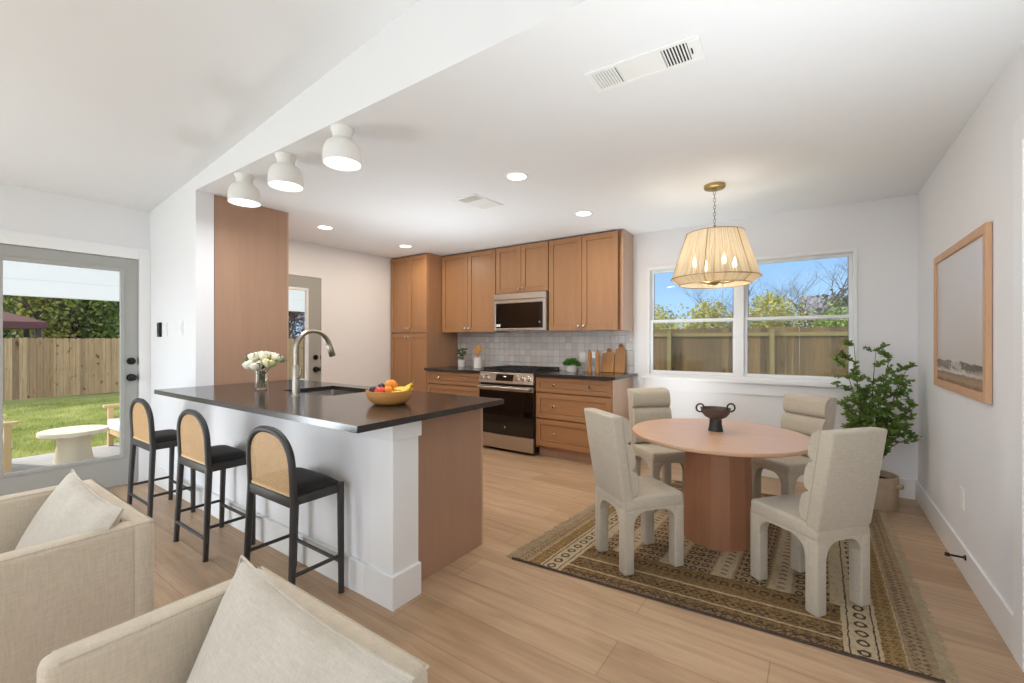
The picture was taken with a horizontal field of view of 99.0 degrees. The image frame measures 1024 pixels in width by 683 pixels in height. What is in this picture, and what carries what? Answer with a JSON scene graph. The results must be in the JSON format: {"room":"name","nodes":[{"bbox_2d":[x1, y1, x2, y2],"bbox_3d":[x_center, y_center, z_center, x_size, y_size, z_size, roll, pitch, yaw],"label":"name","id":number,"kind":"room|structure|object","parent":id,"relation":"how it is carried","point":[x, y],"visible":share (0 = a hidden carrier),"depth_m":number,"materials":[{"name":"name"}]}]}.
{"room":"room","nodes":[
{"label":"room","id":0,"kind":"room"},
{"bbox_2d":[0,183,390,481],"bbox_3d":[-3.695,-0.007,3.495,0.120,2.550,7.914,0,0,35],"label":"wall","id":1,"kind":"structure","parent":0,"point":[355,286],"depth_m":5.38,"materials":[{"name":"white paint"}]},
{"bbox_2d":[0,244,137,495],"bbox_3d":[-3.596,0.267,3.532,0.111,1.979,0.910,0,0,35],"label":"door","id":2,"kind":"structure","parent":1,"relation":"in","point":[109,471],"depth_m":3.70,"materials":[{"name":"grey paint"}]},
{"bbox_2d":[0,229,150,481],"bbox_3d":[-3.591,0.221,3.527,0.016,2.095,1.075,0,0,35],"label":"door frame","id":3,"kind":"structure","parent":1,"relation":"attached to","point":[6,236],"depth_m":3.90,"materials":[{"name":"white paint"}]},
{"bbox_2d":[3,260,304,311],"bbox_3d":[-3.984,-0.889,5.820,3.010,0.685,11.000,0,0,35],"label":"roof porch","id":4,"kind":"structure","parent":1,"relation":"attached to","point":[20,278],"depth_m":5.59,"materials":[{"name":"white"}]},
{"bbox_2d":[289,275,320,381],"bbox_3d":[-2.566,0.246,5.011,0.111,2.019,0.814,0,0,35],"label":"door","id":5,"kind":"structure","parent":1,"relation":"in","point":[311,286],"depth_m":5.25,"materials":[{"name":"grey paint"}]},
{"bbox_2d":[150,0,585,563],"bbox_3d":[-0.943,-0.307,2.414,5.634,3.149,0.126,0,0,35],"label":"wall","id":6,"kind":"structure","parent":0,"point":[430,37],"depth_m":2.54,"materials":[{"name":"white paint"}]},
{"bbox_2d":[157,322,161,336],"bbox_3d":[-3.075,-0.098,3.809,0.055,0.125,0.022,0,0,35],"label":"pad","id":7,"kind":"object","parent":6,"relation":"attached to","point":[159,325],"visible":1,"depth_m":3.79,"materials":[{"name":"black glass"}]},
{"bbox_2d":[154,466,367,596],"bbox_3d":[-2.010,1.188,3.068,3.135,0.160,0.022,0,0,35],"label":"baseboard","id":8,"kind":"structure","parent":6,"relation":"attached to","point":[267,529],"depth_m":2.60,"materials":[{"name":"white paint"}]},
{"bbox_2d":[0,0,1023,258],"bbox_3d":[-1.334,-1.527,1.851,5.874,0.734,7.914,0,0,35],"label":"ceiling","id":9,"kind":"structure","parent":0,"point":[791,105],"depth_m":2.36,"materials":[{"name":"white paint"}]},
{"bbox_2d":[227,172,260,206],"bbox_3d":[-1.895,-1.075,3.096,0.204,0.195,0.204,0,0,35],"label":"ceiling lamp","id":10,"kind":"object","parent":9,"relation":"attached to","point":[242,192],"visible":1,"depth_m":3.04,"materials":[{"name":"beige"}]},
{"bbox_2d":[229,199,259,205],"bbox_3d":[-1.895,-0.987,3.096,0.193,0.004,0.193,0,0,35],"label":"diffuser","id":11,"kind":"object","parent":10,"relation":"attached to","point":[239,202],"depth_m":3.11,"materials":[{"name":"beige"}]},
{"bbox_2d":[267,152,303,191],"bbox_3d":[-1.431,-1.075,2.766,0.204,0.195,0.204,0,0,35],"label":"ceiling lamp","id":12,"kind":"object","parent":9,"relation":"attached to","point":[283,175],"visible":1,"depth_m":2.71,"materials":[{"name":"beige"}]},
{"bbox_2d":[269,181,301,190],"bbox_3d":[-1.431,-0.987,2.766,0.193,0.004,0.193,0,0,35],"label":"diffuser","id":13,"kind":"object","parent":12,"relation":"attached to","point":[279,185],"depth_m":2.77,"materials":[{"name":"beige"}]},
{"bbox_2d":[322,123,361,170],"bbox_3d":[-0.938,-1.075,2.416,0.204,0.195,0.204,0,0,35],"label":"ceiling lamp","id":14,"kind":"object","parent":9,"relation":"attached to","point":[340,152],"visible":1,"depth_m":2.36,"materials":[{"name":"white ceramic"}]},
{"bbox_2d":[324,157,360,169],"bbox_3d":[-0.938,-0.987,2.416,0.193,0.004,0.193,0,0,35],"label":"diffuser","id":15,"kind":"object","parent":14,"relation":"attached to","point":[337,163],"depth_m":2.42,"materials":[{"name":"beige"}]},
{"bbox_2d":[453,193,502,209],"bbox_3d":[-0.281,-1.169,3.683,0.240,0.007,0.370,0,0,38],"label":"ceiling vent","id":16,"kind":"object","parent":9,"relation":"in","point":[474,200],"visible":1,"depth_m":3.67,"materials":[{"name":"white plastic"}]},
{"bbox_2d":[505,171,527,180],"bbox_3d":[0.034,-1.168,3.102,0.164,0.008,0.164,0,0,35],"label":"recessed light","id":17,"kind":"object","parent":9,"relation":"in","point":[515,176],"visible":1,"depth_m":3.10,"materials":[{"name":"white plastic"}]},
{"bbox_2d":[575,210,592,215],"bbox_3d":[0.655,-1.168,4.004,0.164,0.008,0.164,0,0,35],"label":"recessed light","id":18,"kind":"object","parent":9,"relation":"in","point":[583,212],"visible":1,"depth_m":4.00,"materials":[{"name":"white"}]},
{"bbox_2d":[584,33,705,92],"bbox_3d":[0.558,-1.165,1.860,0.470,0.014,0.170,0,0,33],"label":"ceiling vent","id":19,"kind":"object","parent":9,"relation":"in","point":[688,50],"visible":1,"depth_m":1.84,"materials":[{"name":"white plastic"}]},
{"bbox_2d":[671,182,761,288],"bbox_3d":[1.525,-0.796,3.289,0.622,0.752,0.622,0,0,35],"label":"pendant lamp","id":20,"kind":"object","parent":9,"relation":"hanging from","point":[714,257],"visible":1,"depth_m":3.09,"materials":[{"name":"beige fabric"}]},
{"bbox_2d":[106,445,1023,682],"bbox_3d":[-1.291,1.328,1.913,5.934,0.120,8.064,0,0,35],"label":"floor","id":21,"kind":"structure","parent":0,"point":[488,615],"depth_m":2.06,"materials":[{"name":"brown wood"}]},
{"bbox_2d":[0,479,153,682],"bbox_3d":[-1.871,0.953,1.449,0.823,0.630,0.880,0,0,35],"label":"armchair","id":22,"kind":"object","parent":21,"relation":"on","point":[55,594],"visible":0.7,"depth_m":1.42,"materials":[{"name":"beige fabric"}]},
{"bbox_2d":[15,469,123,549],"bbox_3d":[-1.679,0.755,1.623,0.703,0.398,0.244,0,0,38],"label":"throw pillow","id":23,"kind":"object","parent":22,"relation":"on","point":[73,507],"visible":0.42,"depth_m":1.58,"materials":[{"name":"beige fabric"}]},
{"bbox_2d":[127,398,195,517],"bbox_3d":[-2.618,0.841,3.266,0.472,0.855,0.296,0,0,35],"label":"bar stool","id":24,"kind":"object","parent":21,"relation":"on","point":[143,434],"visible":0.91,"depth_m":3.18,"materials":[{"name":"grey wood"}]},
{"bbox_2d":[173,409,255,562],"bbox_3d":[-1.869,0.841,2.750,0.472,0.855,0.296,0,0,35],"label":"bar stool","id":25,"kind":"object","parent":21,"relation":"on","point":[206,459],"visible":0.92,"depth_m":2.66,"materials":[{"name":"grey wood"}]},
{"bbox_2d":[37,566,428,682],"bbox_3d":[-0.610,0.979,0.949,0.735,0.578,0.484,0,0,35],"label":"armchair","id":26,"kind":"object","parent":21,"relation":"on","point":[163,644],"visible":0.48,"depth_m":1.06,"materials":[{"name":"beige fabric"}]},
{"bbox_2d":[187,555,415,682],"bbox_3d":[-0.523,0.804,0.952,0.703,0.406,0.232,0,0,34],"label":"throw pillow","id":27,"kind":"object","parent":26,"relation":"on","point":[257,633],"visible":1,"depth_m":0.97,"materials":[{"name":"beige fabric"}]},
{"bbox_2d":[214,195,288,384],"bbox_3d":[-2.615,0.050,4.046,1.014,2.436,0.638,0,0,35],"label":"tall cabinet","id":28,"kind":"object","parent":21,"relation":"on","point":[251,244],"visible":0.34,"depth_m":3.71,"materials":[{"name":"brown wood"}]},
{"bbox_2d":[243,425,343,593],"bbox_3d":[-1.115,0.841,2.231,0.472,0.855,0.296,0,0,35],"label":"bar stool","id":29,"kind":"object","parent":21,"relation":"on","point":[292,486],"visible":0.97,"depth_m":2.15,"materials":[{"name":"grey wood"}]},
{"bbox_2d":[364,421,421,611],"bbox_3d":[-0.592,0.826,2.176,0.212,0.884,0.185,0,0,35],"label":"post","id":30,"kind":"object","parent":21,"relation":"on","point":[393,573],"visible":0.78,"depth_m":2.11,"materials":[{"name":"white paint"}]},
{"bbox_2d":[332,389,482,580],"bbox_3d":[-1.273,0.826,3.116,2.230,0.884,0.630,0,0,35],"label":"base cabinet","id":31,"kind":"object","parent":21,"relation":"on","point":[450,447],"visible":0.16,"depth_m":2.49,"materials":[{"name":"brown wood"}]},
{"bbox_2d":[154,380,503,432],"bbox_3d":[-1.318,0.367,2.907,2.375,0.030,1.035,0,0,35],"label":"countertop","id":32,"kind":"structure","parent":31,"relation":"on","point":[353,412],"depth_m":2.50,"materials":[{"name":"black stone"}]},
{"bbox_2d":[254,367,267,390],"bbox_3d":[-1.797,0.272,3.134,0.088,0.160,0.088,0,0,35],"label":"glass vase","id":33,"kind":"object","parent":32,"relation":"on","point":[260,376],"visible":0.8,"depth_m":3.10,"materials":[{"name":"clear"}]},
{"bbox_2d":[244,352,259,360],"bbox_3d":[-1.847,0.206,3.124,0.101,0.255,0.105,0,0,35],"label":"rose","id":34,"kind":"object","parent":33,"relation":"in","point":[254,356],"visible":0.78,"depth_m":3.10,"materials":[{"name":"white plant"}]},
{"bbox_2d":[248,360,264,370],"bbox_3d":[-1.801,0.235,3.088,0.098,0.199,0.111,0,0,-3],"label":"rose","id":35,"kind":"object","parent":33,"relation":"in","point":[255,365],"visible":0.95,"depth_m":3.05,"materials":[{"name":"white plant"}]},
{"bbox_2d":[258,351,271,358],"bbox_3d":[-1.778,0.201,3.146,0.093,0.266,0.117,0,0,-36],"label":"rose","id":36,"kind":"object","parent":33,"relation":"in","point":[261,354],"visible":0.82,"depth_m":3.10,"materials":[{"name":"white plant"}]},
{"bbox_2d":[262,357,277,369],"bbox_3d":[-1.723,0.223,3.109,0.100,0.224,0.159,0,0,-35],"label":"rose","id":37,"kind":"object","parent":33,"relation":"in","point":[266,362],"visible":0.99,"depth_m":3.07,"materials":[{"name":"white plant"}]},
{"bbox_2d":[268,352,286,369],"bbox_3d":[-1.720,0.207,3.140,0.179,0.256,0.100,0,0,-42],"label":"rose","id":38,"kind":"object","parent":33,"relation":"in","point":[274,355],"visible":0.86,"depth_m":3.14,"materials":[{"name":"white plant"}]},
{"bbox_2d":[291,329,334,395],"bbox_3d":[-1.301,0.136,2.893,0.094,0.433,0.306,0,0,35],"label":"faucet","id":39,"kind":"object","parent":32,"relation":"on","point":[296,369],"visible":1,"depth_m":2.79,"materials":[{"name":"silver metal"}]},
{"bbox_2d":[302,390,359,395],"bbox_3d":[-1.295,0.481,3.119,0.598,0.194,0.428,0,0,35],"label":"sink","id":40,"kind":"object","parent":32,"relation":"in","point":[323,392],"visible":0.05,"depth_m":3.39,"materials":[{"name":"silver metal"}]},
{"bbox_2d":[366,388,412,404],"bbox_3d":[-0.687,0.312,2.452,0.256,0.078,0.256,0,0,35],"label":"fruit bowl","id":41,"kind":"object","parent":32,"relation":"on","point":[378,398],"visible":0.9,"depth_m":2.35,"materials":[{"name":"brown wood"}]},
{"bbox_2d":[385,379,396,390],"bbox_3d":[-0.692,0.252,2.497,0.072,0.073,0.072,0,0,35],"label":"orange","id":42,"kind":"object","parent":41,"relation":"in","point":[391,382],"visible":0.66,"depth_m":2.47,"materials":[{"name":"food"}]},
{"bbox_2d":[391,253,457,391],"bbox_3d":[-1.263,0.051,6.226,0.736,2.435,0.632,0,0,35],"label":"pantry cabinet","id":43,"kind":"object","parent":21,"relation":"on","point":[418,341],"visible":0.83,"depth_m":5.97,"materials":[{"name":"brown wood"}]},
{"bbox_2d":[427,370,480,396],"bbox_3d":[-0.581,0.827,5.745,0.922,0.883,0.642,0,0,35],"label":"base cabinet","id":44,"kind":"object","parent":21,"relation":"on","point":[458,383],"visible":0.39,"depth_m":5.51,"materials":[{"name":"brown wood"}]},
{"bbox_2d":[424,366,483,372],"bbox_3d":[-0.586,0.367,5.739,0.924,0.030,0.659,0,0,35],"label":"countertop","id":45,"kind":"structure","parent":44,"relation":"on","point":[470,369],"depth_m":5.59,"materials":[{"name":"stone"}]},
{"bbox_2d":[455,348,467,366],"bbox_3d":[-0.691,0.222,5.976,0.157,0.259,0.138,0,0,35],"label":"potted plant","id":46,"kind":"object","parent":45,"relation":"on","point":[461,363],"visible":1,"depth_m":5.96,"materials":[{"name":"plant"}]},
{"bbox_2d":[474,357,481,367],"bbox_3d":[-0.445,0.284,5.696,0.108,0.135,0.108,0,0,35],"label":"utensil crock","id":47,"kind":"object","parent":45,"relation":"on","point":[477,361],"visible":0.91,"depth_m":5.65,"materials":[{"name":"white ceramic"}]},
{"bbox_2d":[477,365,559,453],"bbox_3d":[0.084,0.776,5.224,0.756,0.924,0.706,0,0,35],"label":"gas range","id":48,"kind":"object","parent":21,"relation":"on","point":[510,425],"visible":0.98,"depth_m":4.96,"materials":[{"name":"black metal"}]},
{"bbox_2d":[482,369,559,373],"bbox_3d":[0.117,0.359,5.271,0.756,0.027,0.586,0,0,35],"label":"cooktop","id":49,"kind":"object","parent":48,"relation":"in","point":[524,371],"depth_m":5.01,"materials":[{"name":"black metal"}]},
{"bbox_2d":[536,376,632,463],"bbox_3d":[0.788,0.827,4.792,0.882,0.883,0.642,0,0,35],"label":"base cabinet","id":50,"kind":"object","parent":21,"relation":"on","point":[561,429],"visible":0.68,"depth_m":4.59,"materials":[{"name":"brown wood"}]},
{"bbox_2d":[533,370,637,379],"bbox_3d":[0.803,0.367,4.771,0.934,0.030,0.659,0,0,35],"label":"countertop","id":51,"kind":"structure","parent":50,"relation":"on","point":[560,373],"depth_m":4.59,"materials":[{"name":"stone"}]},
{"bbox_2d":[563,358,581,371],"bbox_3d":[0.688,0.269,5.002,0.228,0.165,0.218,0,0,35],"label":"potted herb","id":52,"kind":"object","parent":51,"relation":"on","point":[574,367],"visible":1,"depth_m":4.95,"materials":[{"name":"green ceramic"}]},
{"bbox_2d":[566,365,577,371],"bbox_3d":[0.682,0.314,4.996,0.144,0.076,0.144,0,0,35],"label":"pot","id":53,"kind":"object","parent":52,"relation":"attached to","point":[569,368],"depth_m":4.94,"materials":[{"name":"white ceramic"}]},
{"bbox_2d":[587,350,591,371],"bbox_3d":[0.878,0.226,4.945,0.054,0.252,0.054,0,0,35],"label":"wooden mill","id":54,"kind":"object","parent":51,"relation":"on","point":[589,369],"visible":0.98,"depth_m":4.93,"materials":[{"name":"brown wood"}]},
{"bbox_2d":[595,350,599,372],"bbox_3d":[0.955,0.226,4.880,0.054,0.252,0.054,0,0,35],"label":"wooden mill","id":55,"kind":"object","parent":51,"relation":"on","point":[597,354],"visible":1,"depth_m":4.86,"materials":[{"name":"brown wood"}]},
{"bbox_2d":[601,348,614,372],"bbox_3d":[1.085,0.216,4.927,0.145,0.270,0.071,0,0,35],"label":"cutting board","id":56,"kind":"object","parent":51,"relation":"on","point":[608,358],"visible":1,"depth_m":4.92,"materials":[{"name":"brown wood"}]},
{"bbox_2d":[614,344,625,372],"bbox_3d":[1.203,0.192,4.851,0.118,0.319,0.062,0,0,35],"label":"cutting board","id":57,"kind":"object","parent":51,"relation":"on","point":[620,353],"visible":1,"depth_m":4.84,"materials":[{"name":"brown wood"}]},
{"bbox_2d":[506,478,958,682],"bbox_3d":[1.361,1.263,2.891,1.961,0.009,2.140,0,0,35],"label":"area rug","id":58,"kind":"object","parent":21,"relation":"on","point":[892,632],"visible":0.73,"depth_m":2.24,"materials":[{"name":"brown fabric"}]},
{"bbox_2d":[584,408,683,575],"bbox_3d":[0.697,0.831,2.539,0.456,0.856,0.338,0,0,-17],"label":"dining chair","id":59,"kind":"object","parent":58,"relation":"on","point":[613,460],"visible":1,"depth_m":2.42,"materials":[{"name":"fabric"}]},
{"bbox_2d":[595,408,638,496],"bbox_3d":[0.590,0.623,2.507,0.107,0.432,0.330,0,0,-17],"label":"chair backrest","id":60,"kind":"object","parent":59,"relation":"on","point":[622,481],"depth_m":2.35,"materials":[{"name":"fabric"}]},
{"bbox_2d":[627,388,684,500],"bbox_3d":[1.182,0.831,3.530,0.338,0.856,0.456,0,0,-10],"label":"dining chair","id":61,"kind":"object","parent":58,"relation":"on","point":[644,404],"visible":0.56,"depth_m":3.61,"materials":[{"name":"fabric"}]},
{"bbox_2d":[630,389,671,442],"bbox_3d":[1.164,0.623,3.640,0.330,0.432,0.107,0,0,-10],"label":"chair backrest","id":62,"kind":"object","parent":61,"relation":"on","point":[645,404],"depth_m":3.63,"materials":[{"name":"fabric"}]},
{"bbox_2d":[632,418,809,551],"bbox_3d":[1.321,0.924,2.815,1.056,0.669,1.056,0,0,35],"label":"dining table","id":63,"kind":"object","parent":58,"relation":"on","point":[718,496],"visible":0.87,"depth_m":2.64,"materials":[{"name":"brown wood"}]},
{"bbox_2d":[695,403,735,431],"bbox_3d":[1.337,0.498,2.871,0.192,0.182,0.184,0,0,-43],"label":"footed bowl","id":64,"kind":"object","parent":63,"relation":"on","point":[715,414],"visible":1,"depth_m":2.84,"materials":[{"name":"ceramic"}]},
{"bbox_2d":[751,393,836,498],"bbox_3d":[2.051,0.831,3.202,0.456,0.856,0.338,0,0,-17],"label":"dining chair","id":65,"kind":"object","parent":58,"relation":"on","point":[806,414],"visible":0.56,"depth_m":3.15,"materials":[{"name":"fabric"}]},
{"bbox_2d":[781,393,830,456],"bbox_3d":[2.158,0.623,3.235,0.107,0.432,0.330,0,0,-17],"label":"cushion","id":66,"kind":"object","parent":65,"relation":"on","point":[805,414],"depth_m":3.21,"materials":[{"name":"fabric"}]},
{"bbox_2d":[750,427,886,616],"bbox_3d":[1.502,0.831,2.176,0.338,0.856,0.456,0,0,-16],"label":"dining chair","id":67,"kind":"object","parent":58,"relation":"on","point":[841,479],"visible":1,"depth_m":2.02,"materials":[{"name":"fabric"}]},
{"bbox_2d":[799,427,865,520],"bbox_3d":[1.534,0.623,2.068,0.330,0.432,0.107,0,0,-16],"label":"cushion","id":68,"kind":"object","parent":67,"relation":"on","point":[814,505],"depth_m":2.00,"materials":[{"name":"fabric"}]},
{"bbox_2d":[830,337,922,511],"bbox_3d":[2.802,0.620,3.376,0.554,1.296,0.467,0,0,42],"label":"potted ficus","id":69,"kind":"object","parent":21,"relation":"on","point":[887,494],"visible":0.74,"depth_m":3.32,"materials":[{"name":"plant"}]},
{"bbox_2d":[873,470,903,511],"bbox_3d":[2.791,1.145,3.388,0.363,0.245,0.316,0,0,35],"label":"pot","id":70,"kind":"object","parent":69,"relation":"attached to","point":[887,494],"depth_m":3.24,"materials":[{"name":"stone"}]},
{"bbox_2d":[458,194,917,479],"bbox_3d":[0.910,-0.002,5.179,5.754,2.540,0.128,0,0,35],"label":"wall","id":71,"kind":"structure","parent":0,"point":[884,232],"depth_m":3.88,"materials":[{"name":"white paint"}]},
{"bbox_2d":[442,248,509,332],"bbox_3d":[-0.500,-0.640,5.862,0.922,1.054,0.357,0,0,35],"label":"upper cabinet","id":72,"kind":"object","parent":71,"relation":"attached to","point":[468,279],"visible":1,"depth_m":5.73,"materials":[{"name":"brown wood"}]},
{"bbox_2d":[496,240,548,294],"bbox_3d":[0.193,-0.873,5.380,0.758,0.589,0.357,0,0,35],"label":"upper cabinet","id":73,"kind":"object","parent":71,"relation":"attached to","point":[520,268],"visible":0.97,"depth_m":5.24,"materials":[{"name":"brown wood"}]},
{"bbox_2d":[494,291,548,331],"bbox_3d":[0.183,-0.349,5.362,0.740,0.450,0.366,0,0,35],"label":"microwave","id":74,"kind":"object","parent":73,"relation":"attached to","point":[526,311],"visible":0.95,"depth_m":5.19,"materials":[{"name":"silver metal"}]},
{"bbox_2d":[549,229,632,331],"bbox_3d":[0.869,-0.640,4.909,0.882,1.054,0.357,0,0,35],"label":"upper cabinet","id":75,"kind":"object","parent":71,"relation":"attached to","point":[591,276],"visible":1,"depth_m":4.75,"materials":[{"name":"brown wood"}]},
{"bbox_2d":[641,248,864,399],"bbox_3d":[2.211,-0.140,4.238,1.885,1.300,0.145,0,0,35],"label":"window","id":76,"kind":"structure","parent":71,"relation":"in","point":[738,380],"depth_m":4.19,"materials":[{"name":"white plastic"}]},
{"bbox_2d":[761,469,914,499],"bbox_3d":[2.299,1.188,4.134,2.249,0.160,0.015,0,0,35],"label":"baseboard","id":77,"kind":"structure","parent":71,"relation":"attached to","point":[908,492],"depth_m":3.52,"materials":[{"name":"white paint"}]},
{"bbox_2d":[918,41,1023,609],"bbox_3d":[1.061,-0.332,0.257,0.120,3.200,8.034,0,0,35],"label":"wall","id":78,"kind":"structure","parent":0,"point":[966,442],"depth_m":2.18,"materials":[{"name":"white paint"}]},
{"bbox_2d":[944,552,965,560],"bbox_3d":[2.368,1.148,2.336,0.080,0.028,0.028,0,0,35],"label":"door stop","id":79,"kind":"object","parent":78,"relation":"attached to","point":[945,553],"visible":1,"depth_m":2.33,"materials":[{"name":"black metal"}]},
{"bbox_2d":[960,486,964,510],"bbox_3d":[2.484,0.868,2.413,0.009,0.116,0.072,0,0,35],"label":"wall outlet","id":80,"kind":"object","parent":78,"relation":"attached to","point":[962,491],"visible":1,"depth_m":2.39,"materials":[{"name":"white plastic"}]},
{"bbox_2d":[934,222,991,403],"bbox_3d":[2.501,-0.129,2.453,0.022,0.838,1.085,0,0,35],"label":"framed picture","id":81,"kind":"object","parent":78,"relation":"attached to","point":[963,271],"visible":1,"depth_m":2.32,"materials":[{"name":"brown wood"}]},
{"bbox_2d":[937,236,982,391],"bbox_3d":[2.505,-0.129,2.450,0.009,0.748,0.995,0,0,35],"label":"print","id":82,"kind":"object","parent":81,"relation":"attached to","point":[959,271],"depth_m":2.39},
{"bbox_2d":[915,480,1012,654],"bbox_3d":[2.626,1.188,2.622,0.015,0.160,2.124,0,0,35],"label":"baseboard","id":83,"kind":"structure","parent":78,"relation":"attached to","point":[999,612],"depth_m":2.21,"materials":[{"name":"white paint"}]},
{"bbox_2d":[1013,113,1023,671],"bbox_3d":[1.716,0.198,1.316,0.016,2.140,1.060,0,0,35],"label":"door frame","id":84,"kind":"structure","parent":78,"relation":"attached to","point":[1018,126],"depth_m":1.70,"materials":[{"name":"white paint"}]},
{"label":"outside","id":85,"kind":"structure","parent":0,"visible":0},
{"bbox_2d":[3,363,799,457],"bbox_3d":[4.146,1.818,12.954,52.000,0.200,54.000,0,0,35],"label":"ground","id":86,"kind":"structure","parent":85,"point":[49,400],"depth_m":12.21,"materials":[{"name":"plant"}]},
{"bbox_2d":[3,311,46,396],"bbox_3d":[-15.905,0.343,13.208,2.240,2.750,2.240,0,0,35],"label":"gazebo","id":87,"kind":"object","parent":86,"relation":"on","point":[10,321],"visible":0.5,"depth_m":13.29,"materials":[{"name":"fabric"}]},
{"bbox_2d":[3,260,72,338],"bbox_3d":[-18.093,-1.140,15.312,5.104,5.733,4.385,0,0,35],"label":"leafy tree","id":88,"kind":"object","parent":86,"relation":"on","point":[11,303],"visible":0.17,"depth_m":15.54,"materials":[{"name":"green plant"}]},
{"bbox_2d":[3,277,117,375],"bbox_3d":[-16.733,-0.950,15.694,3.436,5.373,5.177,0,0,18],"label":"leafy tree","id":89,"kind":"object","parent":86,"relation":"on","point":[44,334],"visible":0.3,"depth_m":15.35,"materials":[{"name":"green plant"}]},
{"bbox_2d":[3,396,119,458],"bbox_3d":[-8.998,1.682,9.384,9.803,0.072,5.770,0,0,35],"label":"grass","id":90,"kind":"structure","parent":86,"relation":"on","point":[97,441],"depth_m":9.39,"materials":[{"name":"plant"}]},
{"bbox_2d":[16,261,114,370],"bbox_3d":[-17.842,-1.539,17.401,4.889,6.547,5.728,0,0,-21],"label":"leafy tree","id":91,"kind":"object","parent":86,"relation":"on","point":[16,261],"visible":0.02,"depth_m":17.17,"materials":[{"name":"green plant"}]},
{"bbox_2d":[28,285,119,338],"bbox_3d":[-15.577,-0.860,16.428,3.730,5.236,4.403,0,0,35],"label":"leafy tree","id":92,"kind":"object","parent":86,"relation":"on","point":[86,307],"visible":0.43,"depth_m":16.08,"materials":[{"name":"green plant"}]},
{"bbox_2d":[92,301,119,338],"bbox_3d":[-16.402,-1.404,18.826,3.927,6.325,4.452,0,0,3],"label":"leafy tree","id":93,"kind":"object","parent":86,"relation":"on","point":[110,301],"visible":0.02,"depth_m":17.99,"materials":[{"name":"green plant"}]},
{"bbox_2d":[3,338,304,400],"bbox_3d":[-12.216,0.807,15.825,0.154,1.822,20.013,0,0,35],"label":"wooden fence","id":94,"kind":"object","parent":86,"relation":"on","point":[94,368],"visible":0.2,"depth_m":13.40,"materials":[{"name":"brown wood"}]},
{"bbox_2d":[289,311,304,338],"bbox_3d":[-11.872,-1.467,21.797,4.662,6.391,6.934,0,0,-14],"label":"leafy tree","id":95,"kind":"object","parent":86,"relation":"on","point":[293,315],"visible":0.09,"depth_m":22.67,"materials":[{"name":"green plant"}]},
{"bbox_2d":[654,304,683,329],"bbox_3d":[4.948,0.205,15.288,3.471,3.045,2.725,0,0,-17],"label":"bush","id":96,"kind":"object","parent":86,"relation":"on","point":[658,316],"visible":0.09,"depth_m":14.93,"materials":[{"name":"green plant"}]},
{"bbox_2d":[654,298,732,328],"bbox_3d":[5.590,0.204,13.915,3.013,3.042,2.827,0,0,-31],"label":"bush","id":97,"kind":"object","parent":86,"relation":"on","point":[705,312],"visible":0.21,"depth_m":13.31,"materials":[{"name":"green plant"}]},
{"bbox_2d":[677,273,784,326],"bbox_3d":[7.757,-0.870,15.967,3.456,5.255,4.078,0,0,-44],"label":"bare tree","id":98,"kind":"object","parent":86,"relation":"on","point":[694,290],"visible":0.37,"depth_m":15.67,"materials":[{"name":"grey plant"}]},
{"bbox_2d":[654,326,847,376],"bbox_3d":[6.152,0.687,10.500,16.098,2.062,0.154,0,0,35],"label":"wooden fence","id":99,"kind":"object","parent":86,"relation":"on","point":[696,350],"visible":0.17,"depth_m":10.64,"materials":[{"name":"brown wood"}]},
{"bbox_2d":[730,289,818,372],"bbox_3d":[7.823,0.066,13.354,2.600,3.322,3.463,0,0,22],"label":"bush","id":100,"kind":"object","parent":86,"relation":"on","point":[774,311],"visible":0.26,"depth_m":13.07,"materials":[{"name":"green plant"}]},
{"bbox_2d":[749,259,847,337],"bbox_3d":[9.410,-0.899,13.607,4.042,5.278,3.084,0,0,-11],"label":"bare tree","id":101,"kind":"object","parent":86,"relation":"on","point":[844,285],"visible":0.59,"depth_m":13.60,"materials":[{"name":"grey plant"}]},
{"bbox_2d":[792,299,847,358],"bbox_3d":[8.884,0.244,11.557,2.605,2.962,2.518,0,0,38],"label":"bush","id":102,"kind":"object","parent":86,"relation":"on","point":[838,322],"visible":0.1,"depth_m":11.65,"materials":[{"name":"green plant"}]},
{"bbox_2d":[797,294,847,328],"bbox_3d":[18.386,-0.242,18.880,10.000,3.920,6.800,0,0,35],"label":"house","id":103,"kind":"structure","parent":86,"relation":"on","point":[814,298],"depth_m":20.44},
{"bbox_2d":[801,288,847,326],"bbox_3d":[11.230,-0.060,15.164,2.970,3.586,3.893,0,0,35],"label":"evergreen tree","id":104,"kind":"object","parent":86,"relation":"on","point":[844,303],"visible":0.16,"depth_m":14.88,"materials":[{"name":"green plant"}]},
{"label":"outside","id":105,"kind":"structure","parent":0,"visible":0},
{"bbox_2d":[12,443,119,471],"bbox_3d":[-3.920,1.433,5.776,2.835,0.030,11.000,0,0,35],"label":"terrace","id":106,"kind":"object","parent":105,"point":[24,463],"depth_m":5.27,"materials":[{"name":"concrete"}]},
{"bbox_2d":[3,414,17,472],"bbox_3d":[-5.855,1.028,4.577,0.800,0.780,0.820,0,0,35],"label":"armchair","id":107,"kind":"object","parent":106,"relation":"on","point":[7,426],"visible":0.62,"depth_m":4.63,"materials":[{"name":"brown wood"}]},
{"bbox_2d":[36,425,108,464],"bbox_3d":[-5.199,1.234,5.186,0.610,0.368,0.610,0,0,35],"label":"coffee table","id":108,"kind":"object","parent":106,"relation":"on","point":[73,443],"visible":0.98,"depth_m":5.07,"materials":[{"name":"beige concrete"}]},
{"bbox_2d":[103,404,119,445],"bbox_3d":[-4.961,1.028,6.001,0.800,0.780,0.820,0,0,35],"label":"armchair","id":109,"kind":"object","parent":106,"relation":"on","point":[113,423],"visible":0.16,"depth_m":5.89,"materials":[{"name":"brown wood"}]},
{"bbox_2d":[108,418,119,431],"bbox_3d":[-4.992,1.113,5.956,0.650,0.130,0.650,0,0,35],"label":"seat cushion","id":110,"kind":"object","parent":109,"relation":"on","point":[113,423],"depth_m":5.75,"materials":[{"name":"fabric"}]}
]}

